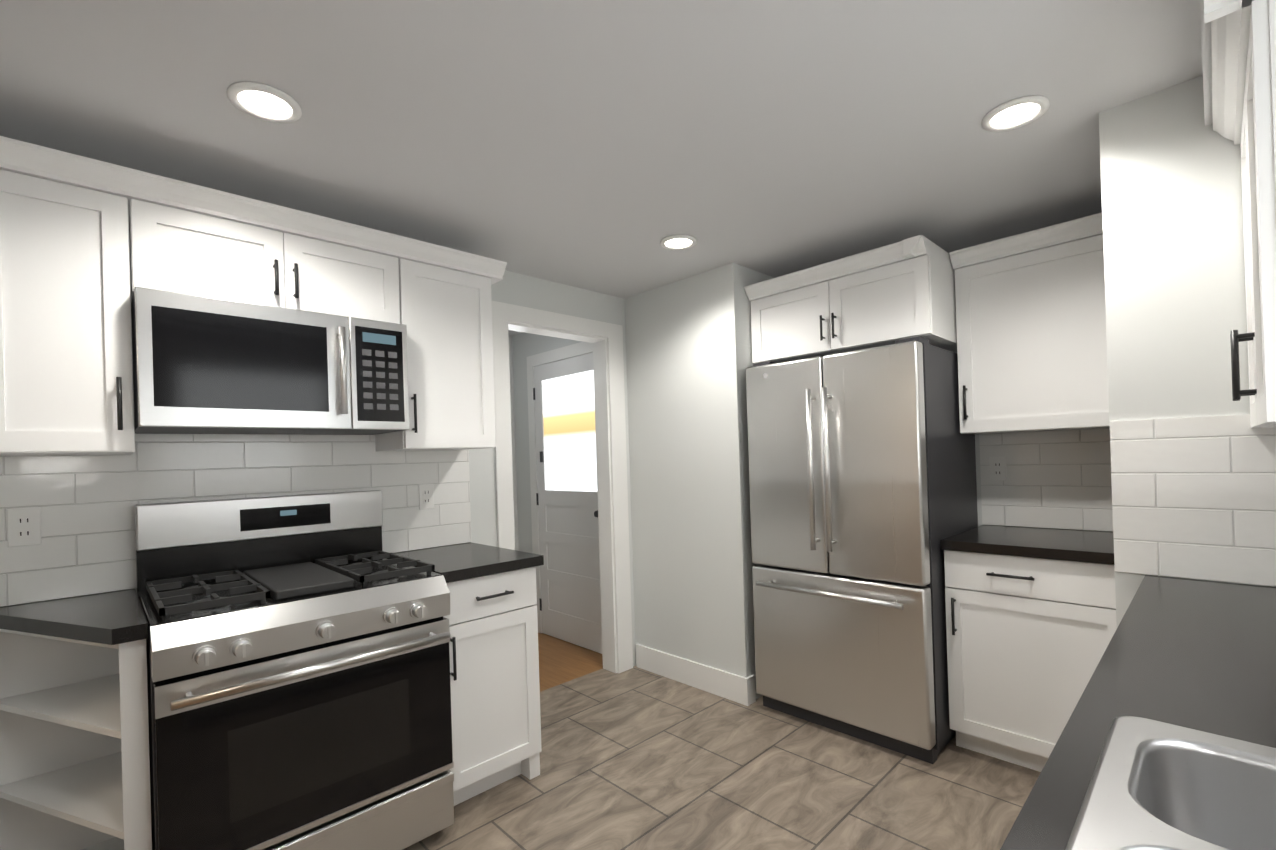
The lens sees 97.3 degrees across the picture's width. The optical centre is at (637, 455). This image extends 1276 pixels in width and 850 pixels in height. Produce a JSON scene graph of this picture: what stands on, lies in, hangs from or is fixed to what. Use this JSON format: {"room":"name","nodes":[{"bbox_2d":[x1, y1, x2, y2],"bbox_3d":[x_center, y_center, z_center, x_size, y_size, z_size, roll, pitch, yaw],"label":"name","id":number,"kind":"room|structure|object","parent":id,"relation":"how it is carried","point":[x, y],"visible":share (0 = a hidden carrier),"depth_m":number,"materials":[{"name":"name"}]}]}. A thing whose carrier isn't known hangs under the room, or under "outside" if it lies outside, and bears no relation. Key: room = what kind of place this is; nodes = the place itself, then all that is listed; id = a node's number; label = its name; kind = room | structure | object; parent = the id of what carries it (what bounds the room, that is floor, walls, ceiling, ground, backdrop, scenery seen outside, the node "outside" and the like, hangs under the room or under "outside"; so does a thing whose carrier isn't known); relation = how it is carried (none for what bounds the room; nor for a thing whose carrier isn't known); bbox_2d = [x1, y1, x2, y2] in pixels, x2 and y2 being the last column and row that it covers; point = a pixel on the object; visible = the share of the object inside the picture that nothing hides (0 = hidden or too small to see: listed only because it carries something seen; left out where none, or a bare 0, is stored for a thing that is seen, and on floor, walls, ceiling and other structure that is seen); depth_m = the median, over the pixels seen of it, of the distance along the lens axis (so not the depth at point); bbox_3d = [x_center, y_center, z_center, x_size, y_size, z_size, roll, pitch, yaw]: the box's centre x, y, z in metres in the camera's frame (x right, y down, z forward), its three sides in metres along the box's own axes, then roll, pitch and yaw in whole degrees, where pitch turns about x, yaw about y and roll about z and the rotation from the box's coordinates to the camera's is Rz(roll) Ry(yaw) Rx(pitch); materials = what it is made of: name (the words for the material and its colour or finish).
{"room":"kitchen","nodes":[
{"label":"kitchen","id":0,"kind":"room"},
{"bbox_2d":[0,270,635,665],"bbox_3d":[-1.117,0.195,2.597,2.860,2.320,0.120,-2,0,-44],"label":"wall","id":1,"kind":"structure","parent":0,"point":[514,288],"depth_m":3.07,"materials":[{"name":"white paint"}]},
{"bbox_2d":[0,136,139,455],"bbox_3d":[-1.747,-0.421,1.692,0.319,0.834,0.330,-2,0,-44],"label":"upper cabinet","id":2,"kind":"object","parent":1,"relation":"attached to","point":[88,246],"depth_m":1.59,"materials":[{"name":"white wood"}]},
{"bbox_2d":[0,434,470,606],"bbox_3d":[-1.396,0.180,2.239,1.562,0.528,0.008,-2,0,-44],"label":"tile backsplash","id":3,"kind":"structure","parent":1,"relation":"attached to","point":[86,504],"depth_m":2.00,"materials":[{"name":"white tile"}]},
{"bbox_2d":[7,507,40,546],"bbox_3d":[-1.898,0.221,1.737,0.070,0.116,0.007,-2,0,-44],"label":"electrical outlet","id":4,"kind":"object","parent":3,"relation":"attached to","point":[23,526],"visible":1,"depth_m":1.74,"materials":[{"name":"white plastic"}]},
{"bbox_2d":[419,484,433,508],"bbox_3d":[-0.987,0.191,2.621,0.070,0.116,0.007,-2,0,-44],"label":"electrical outlet","id":5,"kind":"object","parent":3,"relation":"attached to","point":[426,496],"visible":1,"depth_m":2.62,"materials":[{"name":"white plastic"}]},
{"bbox_2d":[136,170,407,331],"bbox_3d":[-1.353,-0.675,2.082,0.797,0.347,0.330,-2,0,-44],"label":"upper cabinet","id":6,"kind":"object","parent":1,"relation":"attached to","point":[192,239],"depth_m":1.91,"materials":[{"name":"white wood"}]},
{"bbox_2d":[131,287,409,434],"bbox_3d":[-1.301,-0.293,2.040,0.791,0.409,0.444,-2,0,-44],"label":"microwave","id":7,"kind":"object","parent":6,"relation":"attached to","point":[205,365],"visible":1,"depth_m":1.86,"materials":[{"name":"grey metal"}]},
{"bbox_2d":[375,237,495,450],"bbox_3d":[-0.910,-0.444,2.504,0.408,0.834,0.330,-2,0,-44],"label":"upper cabinet","id":8,"kind":"object","parent":1,"relation":"attached to","point":[448,301],"depth_m":2.38,"materials":[{"name":"white wood"}]},
{"bbox_2d":[492,301,632,672],"bbox_3d":[-0.438,0.266,3.242,0.910,2.140,0.136,-2,0,-44],"label":"door frame","id":9,"kind":"structure","parent":1,"relation":"attached to","point":[605,339],"depth_m":3.44,"materials":[{"name":"white wood"}]},
{"bbox_2d":[508,335,518,550],"bbox_3d":[-1.389,0.210,4.185,1.040,2.320,0.120,-2,0,-44],"label":"wall","id":10,"kind":"structure","parent":0,"point":[513,443],"depth_m":4.48,"materials":[{"name":"white paint"}]},
{"bbox_2d":[0,0,1202,335],"bbox_3d":[-0.536,-1.030,1.274,5.900,0.080,5.550,-2,0,-44],"label":"ceiling","id":11,"kind":"structure","parent":0,"point":[604,146],"depth_m":1.63,"materials":[{"name":"white paint"}]},
{"bbox_2d":[227,82,301,122],"bbox_3d":[-1.024,-0.967,1.543,0.172,0.010,0.172,-2,0,-44],"label":"recessed light","id":12,"kind":"object","parent":11,"relation":"in","point":[263,102],"visible":1,"depth_m":1.54,"materials":[{"name":"white plastic"}]},
{"bbox_2d":[660,234,696,249],"bbox_3d":[0.190,-1.000,2.638,0.172,0.010,0.172,-2,0,-44],"label":"recessed light","id":13,"kind":"object","parent":11,"relation":"in","point":[677,242],"visible":1,"depth_m":2.63,"materials":[{"name":"white"}]},
{"bbox_2d":[981,95,1049,131],"bbox_3d":[1.143,-1.034,1.704,0.172,0.010,0.172,-2,0,-44],"label":"recessed light","id":14,"kind":"object","parent":11,"relation":"in","point":[1015,113],"visible":1,"depth_m":1.70,"materials":[{"name":"white plastic"}]},
{"bbox_2d":[1200,0,1212,125],"bbox_3d":[1.456,-0.982,1.110,0.780,0.142,0.485,-2,0,-44],"label":"crown molding","id":15,"kind":"structure","parent":11,"relation":"attached to","point":[1206,38],"depth_m":1.30,"materials":[{"name":"white paint"}]},
{"bbox_2d":[512,263,773,698],"bbox_3d":[0.065,0.164,4.085,0.910,2.320,2.290,-2,0,-44],"label":"wall block","id":16,"kind":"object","parent":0,"point":[689,351],"visible":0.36,"depth_m":3.20,"materials":[{"name":"white paint"}]},
{"bbox_2d":[527,342,601,653],"bbox_3d":[-0.499,0.284,3.959,0.077,2.115,0.990,-2,0,-44],"label":"hall door","id":17,"kind":"structure","parent":16,"relation":"attached to","point":[563,464],"depth_m":4.02,"materials":[{"name":"white wood"}]},
{"bbox_2d":[636,644,755,705],"bbox_3d":[-0.414,1.261,1.946,2.920,0.140,4.400,-2,0,-44],"label":"baseboard","id":18,"kind":"structure","parent":16,"relation":"attached to","point":[729,686],"depth_m":3.16,"materials":[{"name":"white wood"}]},
{"bbox_2d":[403,632,1040,849],"bbox_3d":[0.156,1.342,1.862,3.920,0.060,5.550,-2,0,-44],"label":"floor","id":19,"kind":"structure","parent":0,"point":[635,758],"depth_m":2.22,"materials":[{"name":"tile"}]},
{"bbox_2d":[0,629,151,849],"bbox_3d":[-1.618,0.929,1.583,0.336,0.875,0.598,-2,0,-44],"label":"shelf","id":20,"kind":"object","parent":19,"relation":"on","point":[74,753],"visible":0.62,"depth_m":1.70,"materials":[{"name":"white wood"}]},
{"bbox_2d":[0,589,147,644],"bbox_3d":[-1.631,0.470,1.568,0.362,0.040,0.626,-2,0,-44],"label":"countertop","id":21,"kind":"structure","parent":20,"relation":"on","point":[113,618],"depth_m":1.57,"materials":[{"name":"stone"}]},
{"bbox_2d":[134,490,453,849],"bbox_3d":[-1.154,0.751,1.918,0.791,1.205,0.748,-2,0,-44],"label":"range","id":22,"kind":"object","parent":19,"relation":"on","point":[298,673],"visible":1,"depth_m":1.74,"materials":[{"name":"grey metal"}]},
{"bbox_2d":[443,567,541,805],"bbox_3d":[-0.756,0.905,2.390,0.418,0.875,0.641,-2,0,-44],"label":"base cabinet","id":23,"kind":"object","parent":19,"relation":"on","point":[495,685],"visible":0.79,"depth_m":2.19,"materials":[{"name":"white wood"}]},
{"bbox_2d":[386,542,543,582],"bbox_3d":[-0.769,0.446,2.404,0.442,0.040,0.626,-2,0,-44],"label":"countertop","id":24,"kind":"structure","parent":23,"relation":"on","point":[458,562],"depth_m":2.30,"materials":[{"name":"stone"}]},
{"bbox_2d":[746,336,977,763],"bbox_3d":[1.116,0.396,2.829,0.816,1.780,0.844,-2,0,-44],"label":"refrigerator","id":25,"kind":"object","parent":19,"relation":"on","point":[862,483],"visible":1,"depth_m":2.51,"materials":[{"name":"grey metal"}]},
{"bbox_2d":[944,550,1116,771],"bbox_3d":[1.739,0.827,2.397,0.641,0.875,0.600,-2,0,-44],"label":"base cabinet","id":26,"kind":"object","parent":19,"relation":"on","point":[1029,639],"visible":0.77,"depth_m":2.23,"materials":[{"name":"white wood"}]},
{"bbox_2d":[940,525,1113,564],"bbox_3d":[1.728,0.368,2.404,0.628,0.040,0.602,-2,0,-44],"label":"countertop","id":27,"kind":"structure","parent":26,"relation":"on","point":[1075,545],"depth_m":2.30,"materials":[{"name":"stone"}]},
{"bbox_3d":[1.030,0.843,0.773,1.913,0.875,0.666,-2,0,-44],"label":"base cabinet","id":28,"kind":"object","parent":19,"relation":"on","visible":0},
{"bbox_2d":[1000,575,1275,849],"bbox_3d":[1.020,0.383,0.754,1.935,0.040,0.630,-2,0,-44],"label":"countertop","id":29,"kind":"structure","parent":28,"relation":"on","point":[1199,655],"depth_m":0.91,"materials":[{"name":"stone"}]},
{"bbox_2d":[1065,716,1275,849],"bbox_3d":[0.610,0.458,0.386,0.700,0.185,0.495,-2,0,-44],"label":"sink","id":30,"kind":"object","parent":29,"relation":"in","point":[1155,785],"visible":0.98,"depth_m":0.69,"materials":[{"name":"silver metal"}]},
{"bbox_2d":[975,428,1105,531],"bbox_3d":[1.674,0.109,2.992,0.120,2.320,1.520,-2,0,-44],"label":"wall","id":31,"kind":"structure","parent":0,"point":[978,477],"depth_m":2.85,"materials":[{"name":"white paint"}]},
{"bbox_2d":[744,235,956,363],"bbox_3d":[1.138,-0.719,2.923,0.710,0.408,0.905,-2,0,-44],"label":"upper cabinet","id":32,"kind":"object","parent":31,"relation":"attached to","point":[890,294],"visible":0.96,"depth_m":2.62,"materials":[{"name":"white wood"}]},
{"bbox_2d":[949,213,1109,433],"bbox_3d":[1.789,-0.529,2.494,0.380,0.833,0.602,-2,0,-44],"label":"upper cabinet","id":33,"kind":"object","parent":31,"relation":"attached to","point":[1031,331],"visible":0.81,"depth_m":2.40,"materials":[{"name":"white wood"}]},
{"bbox_2d":[979,428,1112,531],"bbox_3d":[1.945,0.113,2.621,0.008,0.456,0.607,-2,0,-44],"label":"tile backsplash","id":34,"kind":"structure","parent":31,"relation":"attached to","point":[1058,480],"depth_m":2.63,"materials":[{"name":"white tile"}]},
{"bbox_2d":[989,457,1006,479],"bbox_3d":[1.780,0.065,2.776,0.007,0.116,0.070,-2,0,-44],"label":"electrical outlet","id":35,"kind":"object","parent":34,"relation":"attached to","point":[997,468],"visible":1,"depth_m":2.77,"materials":[{"name":"white plastic"}]},
{"bbox_2d":[1099,75,1270,627],"bbox_3d":[2.451,0.078,1.476,1.115,2.320,1.740,-2,0,-44],"label":"wall block","id":36,"kind":"object","parent":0,"point":[1173,240],"visible":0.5,"depth_m":1.61,"materials":[{"name":"white paint"}]},
{"bbox_3d":[1.028,0.118,0.235,2.655,2.320,0.120,-2,0,-44],"label":"wall","id":37,"kind":"structure","parent":0,"visible":0},
{"bbox_2d":[1110,414,1275,586],"bbox_3d":[0.995,0.135,0.780,1.945,0.456,0.709,-2,0,-44],"label":"tile backsplash","id":38,"kind":"structure","parent":37,"relation":"attached to","point":[1193,497],"depth_m":1.58,"materials":[{"name":"white tile"}]},
{"bbox_2d":[1204,0,1275,427],"bbox_3d":[1.473,-0.485,1.107,0.770,0.833,0.478,-2,0,-44],"label":"upper cabinet","id":39,"kind":"object","parent":37,"relation":"attached to","point":[1243,34],"visible":1,"depth_m":1.11,"materials":[{"name":"white wood"}]}
]}

